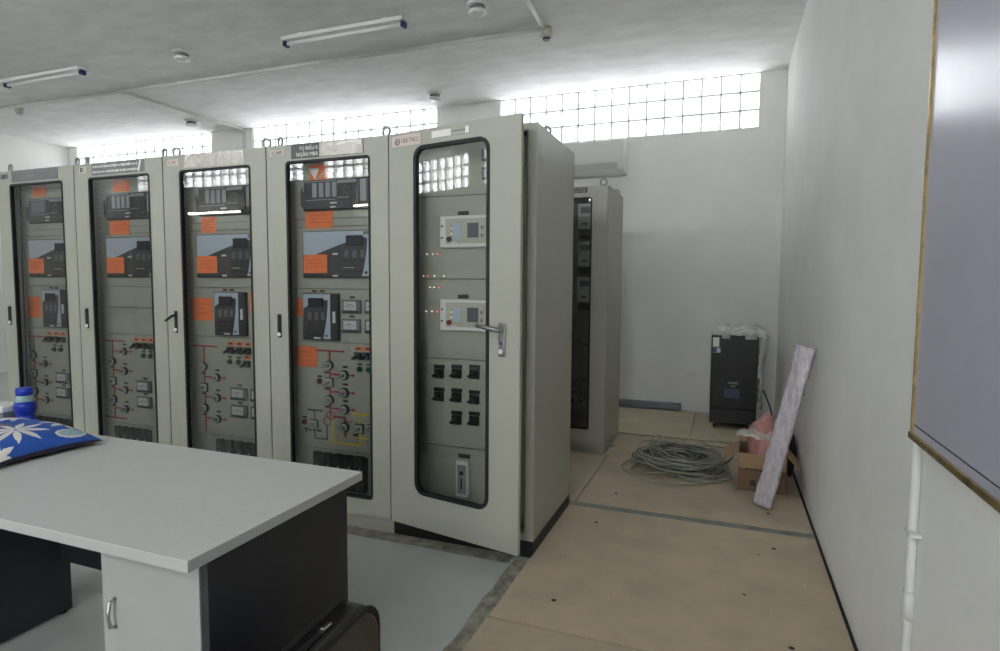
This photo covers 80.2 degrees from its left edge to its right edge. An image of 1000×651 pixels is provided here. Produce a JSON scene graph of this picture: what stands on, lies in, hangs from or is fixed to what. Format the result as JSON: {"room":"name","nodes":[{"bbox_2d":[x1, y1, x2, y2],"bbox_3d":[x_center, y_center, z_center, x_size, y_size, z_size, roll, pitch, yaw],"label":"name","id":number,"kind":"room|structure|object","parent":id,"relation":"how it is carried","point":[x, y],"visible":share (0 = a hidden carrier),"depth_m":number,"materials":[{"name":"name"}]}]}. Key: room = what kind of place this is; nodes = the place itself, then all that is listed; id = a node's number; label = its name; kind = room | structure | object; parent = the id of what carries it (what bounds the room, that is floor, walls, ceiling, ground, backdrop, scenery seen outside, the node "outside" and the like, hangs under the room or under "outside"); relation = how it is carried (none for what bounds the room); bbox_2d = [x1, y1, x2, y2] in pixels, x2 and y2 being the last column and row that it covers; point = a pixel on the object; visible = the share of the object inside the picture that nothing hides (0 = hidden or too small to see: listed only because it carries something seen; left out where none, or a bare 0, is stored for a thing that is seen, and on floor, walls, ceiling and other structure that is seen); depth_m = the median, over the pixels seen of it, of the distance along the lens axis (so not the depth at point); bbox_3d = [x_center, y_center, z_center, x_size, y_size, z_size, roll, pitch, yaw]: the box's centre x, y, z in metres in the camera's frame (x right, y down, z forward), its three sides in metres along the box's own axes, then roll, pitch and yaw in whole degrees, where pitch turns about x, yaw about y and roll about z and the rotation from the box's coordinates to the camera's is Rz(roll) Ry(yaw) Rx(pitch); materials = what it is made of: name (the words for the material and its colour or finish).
{"room":"electrical room","nodes":[
{"label":"electrical room","id":0,"kind":"room"},
{"bbox_2d":[0,134,68,372],"bbox_3d":[-8.670,-0.840,5.616,0.120,3.520,8.950,2,4,21],"label":"wall","id":1,"kind":"structure","parent":0,"point":[23,154],"depth_m":8.99,"materials":[{"name":"white paint"}]},
{"bbox_2d":[0,0,806,147],"bbox_3d":[-3.665,-2.505,3.595,10.805,0.150,9.190,2,4,21],"label":"ceiling","id":2,"kind":"structure","parent":0,"point":[122,44],"depth_m":5.59,"materials":[{"name":"paint"}]},
{"bbox_2d":[0,65,88,88],"bbox_3d":[-4.717,-2.570,6.130,1.200,0.095,0.110,2,4,21],"label":"fluorescent light","id":3,"kind":"object","parent":2,"relation":"attached to","point":[68,71],"visible":1,"depth_m":6.08,"materials":[{"name":"white plastic"}]},
{"bbox_2d":[172,48,191,62],"bbox_3d":[-2.983,-2.526,5.569,0.170,0.080,0.170,2,4,21],"label":"smoke detector","id":4,"kind":"object","parent":2,"relation":"attached to","point":[181,55],"visible":1,"depth_m":5.52,"materials":[{"name":"white plastic"}]},
{"bbox_2d":[184,119,197,127],"bbox_3d":[-4.131,-2.703,7.946,0.170,0.080,0.170,2,4,21],"label":"smoke detector","id":5,"kind":"object","parent":2,"relation":"attached to","point":[191,123],"visible":1,"depth_m":7.90,"materials":[{"name":"white plastic"}]},
{"bbox_2d":[0,0,552,148],"bbox_3d":[-2.474,-1.829,4.542,5.539,1.320,11.173,-2,5,-30],"label":"conduit","id":6,"kind":"object","parent":2,"relation":"attached to","point":[546,31],"visible":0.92,"depth_m":5.90,"materials":[{"name":"white plastic"}]},
{"bbox_2d":[281,15,407,47],"bbox_3d":[-1.324,-2.467,4.984,1.200,0.095,0.110,2,4,21],"label":"fluorescent light","id":7,"kind":"object","parent":2,"relation":"attached to","point":[385,23],"visible":1,"depth_m":4.94,"materials":[{"name":"white plastic"}]},
{"bbox_2d":[427,91,441,101],"bbox_3d":[-0.742,-2.596,6.737,0.170,0.080,0.170,2,4,21],"label":"smoke detector","id":8,"kind":"object","parent":2,"relation":"attached to","point":[434,95],"visible":1,"depth_m":6.69,"materials":[{"name":"white plastic"}]},
{"bbox_2d":[467,0,488,17],"bbox_3d":[-0.173,-2.439,4.580,0.170,0.080,0.170,2,4,21],"label":"smoke detector","id":9,"kind":"object","parent":2,"relation":"attached to","point":[477,8],"visible":1,"depth_m":4.54,"materials":[{"name":"white plastic"}]},
{"bbox_2d":[0,372,853,650],"bbox_3d":[-3.687,1.155,3.856,10.805,0.150,9.190,2,4,21],"label":"floor","id":10,"kind":"structure","parent":0,"point":[423,598],"depth_m":2.62,"materials":[{"name":"grey paint"}]},
{"bbox_2d":[0,157,85,431],"bbox_3d":[-3.071,-0.065,4.486,0.802,2.203,0.773,2,4,21],"label":"tall cabinet","id":11,"kind":"object","parent":10,"relation":"on","point":[38,229],"visible":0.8,"depth_m":4.21,"materials":[{"name":"grey metal"}]},
{"bbox_2d":[26,351,36,358],"bbox_3d":[-3.407,0.214,4.314,0.056,0.056,0.044,2,4,21],"label":"switch","id":12,"kind":"object","parent":11,"relation":"attached to","point":[33,354],"depth_m":4.32,"materials":[{"name":"grey plastic"}]},
{"bbox_2d":[27,369,37,376],"bbox_3d":[-3.408,0.347,4.324,0.056,0.056,0.044,2,4,21],"label":"switch","id":13,"kind":"object","parent":11,"relation":"attached to","point":[34,372],"depth_m":4.33,"materials":[{"name":"grey plastic"}]},
{"bbox_2d":[33,387,38,394],"bbox_3d":[-3.409,0.480,4.333,0.056,0.056,0.044,2,4,21],"label":"switch","id":14,"kind":"object","parent":11,"relation":"attached to","point":[35,389],"depth_m":4.34,"materials":[{"name":"grey plastic"}]},
{"bbox_2d":[37,360,47,366],"bbox_3d":[-3.300,0.276,4.278,0.052,0.052,0.044,2,4,21],"label":"switch","id":15,"kind":"object","parent":11,"relation":"attached to","point":[44,363],"depth_m":4.28,"materials":[{"name":"grey plastic"}]},
{"bbox_2d":[38,379,48,385],"bbox_3d":[-3.301,0.413,4.288,0.052,0.052,0.044,2,4,21],"label":"switch","id":16,"kind":"object","parent":11,"relation":"attached to","point":[45,382],"depth_m":4.29,"materials":[{"name":"grey plastic"}]},
{"bbox_2d":[39,396,49,402],"bbox_3d":[-3.301,0.542,4.297,0.052,0.052,0.044,2,4,21],"label":"switch","id":17,"kind":"object","parent":11,"relation":"attached to","point":[45,399],"depth_m":4.30,"materials":[{"name":"grey plastic"}]},
{"bbox_2d":[42,332,51,341],"bbox_3d":[-3.240,0.082,4.242,0.052,0.072,0.045,2,4,21],"label":"switch","id":18,"kind":"object","parent":11,"relation":"attached to","point":[48,335],"depth_m":4.25,"materials":[{"name":"black plastic"}]},
{"bbox_2d":[48,332,58,341],"bbox_3d":[-3.173,0.084,4.217,0.052,0.072,0.045,2,4,21],"label":"switch","id":19,"kind":"object","parent":11,"relation":"attached to","point":[55,335],"depth_m":4.23,"materials":[{"name":"black plastic"}]},
{"bbox_2d":[55,332,65,342],"bbox_3d":[-3.106,0.086,4.191,0.052,0.072,0.045,2,4,21],"label":"switch","id":20,"kind":"object","parent":11,"relation":"attached to","point":[61,338],"depth_m":4.20,"materials":[{"name":"black plastic"}]},
{"bbox_2d":[74,148,171,444],"bbox_3d":[-2.323,-0.041,4.203,0.802,2.203,0.773,2,4,21],"label":"tall cabinet","id":21,"kind":"object","parent":10,"relation":"on","point":[120,216],"visible":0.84,"depth_m":3.93,"materials":[{"name":"grey metal"}]},
{"bbox_2d":[105,357,115,364],"bbox_3d":[-2.643,0.244,4.026,0.056,0.056,0.044,2,4,21],"label":"switch","id":22,"kind":"object","parent":21,"relation":"attached to","point":[111,360],"depth_m":4.03,"materials":[{"name":"grey plastic"}]},
{"bbox_2d":[106,376,116,384],"bbox_3d":[-2.644,0.378,4.035,0.056,0.056,0.044,2,4,21],"label":"switch","id":23,"kind":"object","parent":21,"relation":"attached to","point":[112,380],"depth_m":4.04,"materials":[{"name":"grey plastic"}]},
{"bbox_2d":[107,395,117,402],"bbox_3d":[-2.645,0.506,4.044,0.056,0.056,0.044,2,4,21],"label":"switch","id":24,"kind":"object","parent":21,"relation":"attached to","point":[113,398],"depth_m":4.05,"materials":[{"name":"grey plastic"}]},
{"bbox_2d":[116,348,126,354],"bbox_3d":[-2.539,0.176,3.981,0.052,0.052,0.044,2,4,21],"label":"switch","id":25,"kind":"object","parent":21,"relation":"attached to","point":[122,351],"depth_m":3.98,"materials":[{"name":"grey plastic"}]},
{"bbox_2d":[117,367,127,374],"bbox_3d":[-2.540,0.307,3.991,0.052,0.052,0.044,2,4,21],"label":"switch","id":26,"kind":"object","parent":21,"relation":"attached to","point":[123,370],"depth_m":3.99,"materials":[{"name":"grey plastic"}]},
{"bbox_2d":[118,386,128,393],"bbox_3d":[-2.541,0.437,4.000,0.052,0.052,0.044,2,4,21],"label":"switch","id":27,"kind":"object","parent":21,"relation":"attached to","point":[124,389],"depth_m":4.00,"materials":[{"name":"grey plastic"}]},
{"bbox_2d":[119,405,128,412],"bbox_3d":[-2.542,0.567,4.009,0.052,0.052,0.044,2,4,21],"label":"switch","id":28,"kind":"object","parent":21,"relation":"attached to","point":[124,408],"depth_m":4.01,"materials":[{"name":"grey plastic"}]},
{"bbox_2d":[129,338,138,348],"bbox_3d":[-2.427,0.119,3.935,0.052,0.072,0.045,2,4,21],"label":"switch","id":29,"kind":"object","parent":21,"relation":"attached to","point":[135,341],"depth_m":3.94,"materials":[{"name":"black plastic"}]},
{"bbox_2d":[136,338,146,348],"bbox_3d":[-2.366,0.121,3.912,0.052,0.072,0.045,2,4,21],"label":"switch","id":30,"kind":"object","parent":21,"relation":"attached to","point":[142,343],"depth_m":3.92,"materials":[{"name":"black plastic"}]},
{"bbox_2d":[143,338,153,349],"bbox_3d":[-2.304,0.123,3.889,0.052,0.072,0.045,2,4,21],"label":"switch","id":31,"kind":"object","parent":21,"relation":"attached to","point":[148,345],"depth_m":3.90,"materials":[{"name":"black plastic"}]},
{"bbox_2d":[0,434,361,650],"bbox_3d":[-1.431,0.851,1.993,1.823,0.750,0.682,2,4,21],"label":"desk","id":32,"kind":"object","parent":10,"relation":"on","point":[194,549],"visible":0.94,"depth_m":1.68,"materials":[{"name":"white laminate"}]},
{"bbox_2d":[0,401,15,418],"bbox_3d":[-2.103,0.383,2.520,0.126,0.100,0.096,2,4,18],"label":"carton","id":33,"kind":"object","parent":32,"relation":"on","point":[6,407],"visible":0.43,"depth_m":2.48,"materials":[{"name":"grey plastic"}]},
{"bbox_2d":[13,386,35,419],"bbox_3d":[-2.000,0.348,2.499,0.076,0.174,0.076,2,4,21],"label":"bottle","id":34,"kind":"object","parent":32,"relation":"on","point":[24,406],"visible":0.84,"depth_m":2.47,"materials":[{"name":"blue plastic"}]},
{"bbox_2d":[0,418,102,464],"bbox_3d":[-1.828,0.408,2.195,0.520,0.095,0.370,2,4,22],"label":"cushion","id":35,"kind":"object","parent":32,"relation":"on","point":[20,438],"visible":1,"depth_m":2.13,"materials":[{"name":"blue fabric"}]},
{"bbox_2d":[163,138,272,458],"bbox_3d":[-1.583,-0.014,3.900,0.802,2.203,0.816,2,4,21],"label":"tall cabinet","id":36,"kind":"object","parent":10,"relation":"on","point":[216,203],"visible":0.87,"depth_m":3.64,"materials":[{"name":"grey metal"}]},
{"bbox_2d":[196,362,207,370],"bbox_3d":[-1.877,0.261,3.735,0.056,0.056,0.044,2,4,21],"label":"switch","id":37,"kind":"object","parent":36,"relation":"attached to","point":[203,366],"depth_m":3.74,"materials":[{"name":"grey plastic"}]},
{"bbox_2d":[197,383,207,391],"bbox_3d":[-1.878,0.392,3.744,0.056,0.056,0.044,2,4,21],"label":"switch","id":38,"kind":"object","parent":36,"relation":"attached to","point":[203,387],"depth_m":3.75,"materials":[{"name":"grey plastic"}]},
{"bbox_2d":[197,403,208,411],"bbox_3d":[-1.878,0.523,3.753,0.056,0.056,0.044,2,4,21],"label":"switch","id":39,"kind":"object","parent":36,"relation":"attached to","point":[204,407],"depth_m":3.76,"materials":[{"name":"grey plastic"}]},
{"bbox_2d":[209,373,220,381],"bbox_3d":[-1.780,0.328,3.702,0.052,0.052,0.044,2,4,21],"label":"switch","id":40,"kind":"object","parent":36,"relation":"attached to","point":[215,377],"depth_m":3.71,"materials":[{"name":"grey plastic"}]},
{"bbox_2d":[210,394,220,401],"bbox_3d":[-1.781,0.455,3.712,0.052,0.052,0.044,2,4,21],"label":"switch","id":41,"kind":"object","parent":36,"relation":"attached to","point":[215,397],"depth_m":3.71,"materials":[{"name":"grey plastic"}]},
{"bbox_2d":[211,415,221,422],"bbox_3d":[-1.782,0.590,3.721,0.052,0.052,0.044,2,4,21],"label":"switch","id":42,"kind":"object","parent":36,"relation":"attached to","point":[216,418],"depth_m":3.72,"materials":[{"name":"grey plastic"}]},
{"bbox_2d":[223,341,233,353],"bbox_3d":[-1.671,0.137,3.648,0.052,0.072,0.045,2,4,21],"label":"switch","id":43,"kind":"object","parent":36,"relation":"attached to","point":[229,345],"depth_m":3.66,"materials":[{"name":"black plastic"}]},
{"bbox_2d":[232,342,241,353],"bbox_3d":[-1.607,0.139,3.624,0.052,0.072,0.045,2,4,21],"label":"switch","id":44,"kind":"object","parent":36,"relation":"attached to","point":[237,346],"depth_m":3.63,"materials":[{"name":"black plastic"}]},
{"bbox_2d":[240,355,250,367],"bbox_3d":[-1.551,0.221,3.608,0.052,0.072,0.045,2,4,21],"label":"switch","id":45,"kind":"object","parent":36,"relation":"attached to","point":[245,359],"depth_m":3.62,"materials":[{"name":"black plastic"}]},
{"bbox_2d":[240,342,250,354],"bbox_3d":[-1.544,0.141,3.600,0.052,0.072,0.045,2,4,21],"label":"switch","id":46,"kind":"object","parent":36,"relation":"attached to","point":[245,349],"depth_m":3.61,"materials":[{"name":"black plastic"}]},
{"bbox_2d":[266,126,394,532],"bbox_3d":[-0.828,0.009,3.637,0.802,2.203,0.773,2,4,21],"label":"tall cabinet","id":47,"kind":"object","parent":10,"relation":"on","point":[329,231],"visible":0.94,"depth_m":3.35,"materials":[{"name":"grey metal"}]},
{"bbox_2d":[307,419,317,427],"bbox_3d":[-1.091,0.575,3.457,0.052,0.052,0.044,2,4,21],"label":"switch","id":48,"kind":"object","parent":47,"relation":"attached to","point":[312,423],"depth_m":3.46,"materials":[{"name":"grey plastic"}]},
{"bbox_2d":[322,377,333,386],"bbox_3d":[-0.987,0.328,3.400,0.056,0.056,0.044,2,4,21],"label":"switch","id":49,"kind":"object","parent":47,"relation":"attached to","point":[327,381],"depth_m":3.40,"materials":[{"name":"grey plastic"}]},
{"bbox_2d":[322,395,333,404],"bbox_3d":[-0.988,0.430,3.408,0.056,0.056,0.044,2,4,21],"label":"switch","id":50,"kind":"object","parent":47,"relation":"attached to","point":[327,399],"depth_m":3.41,"materials":[{"name":"grey plastic"}]},
{"bbox_2d":[322,360,333,369],"bbox_3d":[-0.987,0.230,3.393,0.056,0.056,0.044,2,4,21],"label":"switch","id":51,"kind":"object","parent":47,"relation":"attached to","point":[327,364],"depth_m":3.40,"materials":[{"name":"grey plastic"}]},
{"bbox_2d":[337,404,348,414],"bbox_3d":[-0.894,0.482,3.375,0.058,0.058,0.044,2,4,21],"label":"switch","id":52,"kind":"object","parent":47,"relation":"attached to","point":[343,409],"depth_m":3.38,"materials":[{"name":"grey plastic"}]},
{"bbox_2d":[337,388,348,397],"bbox_3d":[-0.893,0.385,3.369,0.058,0.058,0.044,2,4,21],"label":"switch","id":53,"kind":"object","parent":47,"relation":"attached to","point":[341,392],"depth_m":3.37,"materials":[{"name":"grey plastic"}]},
{"bbox_2d":[337,370,348,379],"bbox_3d":[-0.892,0.284,3.361,0.058,0.058,0.044,2,4,21],"label":"switch","id":54,"kind":"object","parent":47,"relation":"attached to","point":[341,374],"depth_m":3.37,"materials":[{"name":"grey plastic"}]},
{"bbox_2d":[338,422,349,431],"bbox_3d":[-0.894,0.583,3.383,0.058,0.058,0.044,2,4,21],"label":"switch","id":55,"kind":"object","parent":47,"relation":"attached to","point":[342,426],"depth_m":3.39,"materials":[{"name":"grey plastic"}]},
{"bbox_2d":[351,346,361,359],"bbox_3d":[-0.803,0.155,3.319,0.052,0.072,0.045,2,4,21],"label":"switch","id":56,"kind":"object","parent":47,"relation":"attached to","point":[356,351],"depth_m":3.33,"materials":[{"name":"black plastic"}]},
{"bbox_2d":[353,424,363,433],"bbox_3d":[-0.801,0.587,3.347,0.056,0.056,0.044,2,4,21],"label":"switch","id":57,"kind":"object","parent":47,"relation":"attached to","point":[357,428],"depth_m":3.35,"materials":[{"name":"grey plastic"}]},
{"bbox_2d":[360,347,369,359],"bbox_3d":[-0.745,0.157,3.297,0.052,0.072,0.045,2,4,21],"label":"switch","id":58,"kind":"object","parent":47,"relation":"attached to","point":[364,354],"depth_m":3.31,"materials":[{"name":"black plastic"}]},
{"bbox_2d":[281,599,379,650],"bbox_3d":[-0.471,1.028,1.499,0.134,0.486,0.500,2,4,21],"label":"bag","id":59,"kind":"object","parent":10,"relation":"on","point":[345,625],"visible":1,"depth_m":1.58,"materials":[{"name":"black leather"}]},
{"bbox_2d":[347,525,513,562],"bbox_3d":[-1.811,1.103,3.671,4.000,0.001,0.114,2,4,21],"label":"trim","id":60,"kind":"structure","parent":10,"relation":"on","point":[364,532],"depth_m":3.12,"materials":[{"name":"concrete"}]},
{"bbox_2d":[389,113,573,557],"bbox_3d":[-0.110,0.039,3.273,0.802,2.203,0.945,2,4,21],"label":"tall cabinet","id":61,"kind":"object","parent":10,"relation":"on","point":[481,212],"visible":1,"depth_m":3.06,"materials":[{"name":"grey metal"}]},
{"bbox_2d":[432,387,444,400],"bbox_3d":[-0.332,0.369,3.154,0.062,0.072,0.045,2,4,21],"label":"switch","id":62,"kind":"object","parent":61,"relation":"attached to","point":[438,393],"depth_m":3.16,"materials":[{"name":"black plastic"}]},
{"bbox_2d":[432,364,444,378],"bbox_3d":[-0.331,0.246,3.145,0.062,0.072,0.045,2,4,21],"label":"switch","id":63,"kind":"object","parent":61,"relation":"attached to","point":[438,370],"depth_m":3.15,"materials":[{"name":"black plastic"}]},
{"bbox_2d":[449,410,461,424],"bbox_3d":[-0.236,0.489,3.126,0.062,0.072,0.045,2,4,21],"label":"switch","id":64,"kind":"object","parent":61,"relation":"attached to","point":[455,416],"depth_m":3.14,"materials":[{"name":"black plastic"}]},
{"bbox_2d":[449,388,461,402],"bbox_3d":[-0.235,0.370,3.117,0.062,0.072,0.045,2,4,21],"label":"switch","id":65,"kind":"object","parent":61,"relation":"attached to","point":[455,394],"depth_m":3.13,"materials":[{"name":"black plastic"}]},
{"bbox_2d":[449,364,461,378],"bbox_3d":[-0.235,0.243,3.108,0.062,0.072,0.045,2,4,21],"label":"switch","id":66,"kind":"object","parent":61,"relation":"attached to","point":[455,370],"depth_m":3.12,"materials":[{"name":"black plastic"}]},
{"bbox_2d":[467,411,479,425],"bbox_3d":[-0.141,0.489,3.090,0.062,0.072,0.045,2,4,21],"label":"switch","id":67,"kind":"object","parent":61,"relation":"attached to","point":[473,417],"depth_m":3.10,"materials":[{"name":"black plastic"}]},
{"bbox_2d":[467,390,479,404],"bbox_3d":[-0.140,0.376,3.082,0.062,0.072,0.045,2,4,21],"label":"switch","id":68,"kind":"object","parent":61,"relation":"attached to","point":[473,396],"depth_m":3.09,"materials":[{"name":"black plastic"}]},
{"bbox_2d":[467,365,479,378],"bbox_3d":[-0.139,0.243,3.072,0.062,0.072,0.045,2,4,21],"label":"switch","id":69,"kind":"object","parent":61,"relation":"attached to","point":[473,371],"depth_m":3.08,"materials":[{"name":"black plastic"}]},
{"bbox_2d":[442,560,526,650],"bbox_3d":[-0.516,1.281,1.273,0.130,0.001,3.570,2,4,21],"label":"trim","id":70,"kind":"structure","parent":10,"relation":"on","point":[491,599],"depth_m":2.52,"materials":[{"name":"concrete"}]},
{"bbox_2d":[462,617,638,650],"bbox_3d":[0.336,1.255,1.535,1.355,0.016,1.368,2,4,21],"label":"board","id":71,"kind":"object","parent":10,"relation":"on","point":[493,634],"visible":1,"depth_m":2.25,"materials":[{"name":"brown wood"}]},
{"bbox_2d":[569,450,606,502],"bbox_3d":[0.045,1.046,4.445,1.318,0.016,1.085,2,4,21],"label":"board","id":72,"kind":"object","parent":10,"relation":"on","point":[583,465],"visible":0.15,"depth_m":4.33,"materials":[{"name":"brown wood"}]},
{"bbox_2d":[570,178,622,453],"bbox_3d":[0.581,-0.089,5.131,0.802,2.203,0.712,2,4,21],"label":"tall cabinet","id":73,"kind":"object","parent":10,"relation":"on","point":[598,210],"visible":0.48,"depth_m":4.77,"materials":[{"name":"grey metal"}]},
{"bbox_2d":[611,434,659,447],"bbox_3d":[1.174,1.004,5.132,0.360,0.016,0.395,2,4,21],"label":"board","id":74,"kind":"object","parent":10,"relation":"on","point":[621,439],"visible":0.7,"depth_m":5.14,"materials":[{"name":"brown wood"}]},
{"bbox_2d":[619,399,680,409],"bbox_3d":[1.566,0.866,6.579,0.840,0.060,0.090,2,4,21],"label":"plank","id":75,"kind":"object","parent":10,"relation":"on","point":[624,402],"visible":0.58,"depth_m":6.51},
{"bbox_2d":[618,407,694,438],"bbox_3d":[1.492,0.952,5.890,0.795,0.016,1.110,2,4,21],"label":"board","id":76,"kind":"object","parent":10,"relation":"on","point":[676,424],"visible":0.79,"depth_m":5.82,"materials":[{"name":"brown wood"}]},
{"bbox_2d":[489,505,853,650],"bbox_3d":[0.818,1.169,2.794,1.350,0.016,1.314,2,4,21],"label":"board","id":77,"kind":"object","parent":10,"relation":"on","point":[639,582],"visible":0.99,"depth_m":2.64,"materials":[{"name":"brown wood"}]},
{"bbox_2d":[573,432,814,538],"bbox_3d":[1.391,1.069,4.306,1.355,0.018,1.921,2,4,21],"label":"trim","id":78,"kind":"structure","parent":10,"relation":"on","point":[797,534],"depth_m":3.44,"materials":[{"name":"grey metal"}]},
{"bbox_2d":[576,435,812,533],"bbox_3d":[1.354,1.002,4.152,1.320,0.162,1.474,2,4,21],"label":"board","id":79,"kind":"object","parent":10,"relation":"on","point":[610,485],"depth_m":3.93,"materials":[{"name":"brown wood"}]},
{"bbox_2d":[722,433,801,495],"bbox_3d":[1.775,0.936,4.046,0.477,0.283,0.437,2,4,23],"label":"cardboard box","id":80,"kind":"object","parent":79,"relation":"on","point":[750,466],"visible":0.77,"depth_m":3.89,"materials":[{"name":"brown cardboard"}]},
{"bbox_2d":[737,412,774,454],"bbox_3d":[1.744,0.801,3.993,0.288,0.437,0.271,2,4,21],"label":"plastic bag","id":81,"kind":"object","parent":80,"relation":"in","point":[759,433],"visible":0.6,"depth_m":3.91,"materials":[{"name":"pink plastic"}]},
{"bbox_2d":[753,344,816,509],"bbox_3d":[1.697,0.609,3.547,0.311,1.005,0.082,2,4,21],"label":"slab","id":82,"kind":"object","parent":79,"relation":"on","point":[803,356],"visible":1,"depth_m":3.52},
{"bbox_2d":[787,433,796,476],"bbox_3d":[2.058,0.901,4.207,0.076,0.361,0.192,2,4,21],"label":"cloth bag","id":83,"kind":"object","parent":79,"relation":"on","point":[792,447],"visible":0.48,"depth_m":4.14,"materials":[{"name":"black fabric"}]},
{"bbox_2d":[659,437,738,457],"bbox_3d":[1.810,1.025,4.891,0.989,0.016,0.395,2,4,21],"label":"board","id":84,"kind":"object","parent":10,"relation":"on","point":[688,441],"visible":0.19,"depth_m":5.06,"materials":[{"name":"brown wood"}]},
{"bbox_2d":[690,413,758,442],"bbox_3d":[2.218,0.976,5.615,0.742,0.016,1.110,2,4,21],"label":"board","id":85,"kind":"object","parent":10,"relation":"on","point":[702,429],"visible":0.44,"depth_m":5.51,"materials":[{"name":"brown wood"}]},
{"bbox_2d":[709,324,772,428],"bbox_3d":[2.310,0.475,5.669,0.604,0.976,0.468,2,4,21],"label":"ups unit","id":86,"kind":"object","parent":85,"relation":"on","point":[735,357],"visible":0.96,"depth_m":5.49,"materials":[{"name":"black metal"}]},
{"bbox_2d":[68,69,787,416],"bbox_3d":[-2.065,-0.966,7.954,10.805,3.520,0.120,2,4,21],"label":"wall","id":87,"kind":"structure","parent":0,"point":[702,211],"depth_m":6.34,"materials":[{"name":"white paint"}]},
{"bbox_2d":[77,133,210,163],"bbox_3d":[-5.492,-2.561,9.139,2.878,0.568,0.080,2,4,21],"label":"window","id":88,"kind":"structure","parent":87,"relation":"in","point":[159,144],"depth_m":9.06,"materials":[{"name":"clear glass"}]},
{"bbox_2d":[253,108,436,147],"bbox_3d":[-2.099,-2.448,7.854,2.898,0.568,0.080,2,4,21],"label":"window","id":89,"kind":"structure","parent":87,"relation":"in","point":[313,135],"depth_m":7.80,"materials":[{"name":"clear glass"}]},
{"bbox_2d":[563,138,626,178],"bbox_3d":[0.935,-1.837,6.568,0.900,0.370,0.222,2,4,21],"label":"air conditioner","id":90,"kind":"object","parent":87,"relation":"attached to","point":[608,157],"visible":0.61,"depth_m":6.42,"materials":[{"name":"white plastic"}]},
{"bbox_2d":[500,72,760,142],"bbox_3d":[1.334,-2.335,6.554,2.843,0.568,0.080,2,4,21],"label":"window","id":91,"kind":"structure","parent":87,"relation":"in","point":[688,119],"depth_m":6.44,"materials":[{"name":"clear glass"}]},
{"bbox_2d":[686,371,698,378],"bbox_3d":[2.079,0.534,6.407,0.134,0.078,0.014,2,4,21],"label":"wall socket","id":92,"kind":"object","parent":87,"relation":"attached to","point":[689,374],"visible":1,"depth_m":6.40,"materials":[{"name":"white plastic"}]},
{"bbox_2d":[774,0,999,650],"bbox_3d":[1.318,-0.510,1.834,0.120,3.520,8.950,2,4,21],"label":"wall","id":93,"kind":"structure","parent":0,"point":[858,77],"depth_m":2.23,"materials":[{"name":"white paint"}]},
{"bbox_2d":[792,471,857,650],"bbox_3d":[1.492,1.196,2.630,0.012,0.006,7.540,2,4,21],"label":"baseboard","id":94,"kind":"structure","parent":93,"relation":"attached to","point":[795,479],"depth_m":2.80,"materials":[{"name":"black rubber"}]},
{"bbox_2d":[901,441,922,650],"bbox_3d":[1.118,0.789,1.622,0.032,0.956,0.055,2,4,21],"label":"conduit","id":95,"kind":"object","parent":93,"relation":"attached to","point":[908,596],"visible":0.91,"depth_m":1.61,"materials":[{"name":"white plastic"}]},
{"bbox_2d":[908,0,999,513],"bbox_3d":[0.711,-0.284,0.456,0.024,1.348,2.432,2,4,21],"label":"whiteboard","id":96,"kind":"object","parent":93,"relation":"attached to","point":[955,404],"visible":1,"depth_m":1.33,"materials":[{"name":"grey"}]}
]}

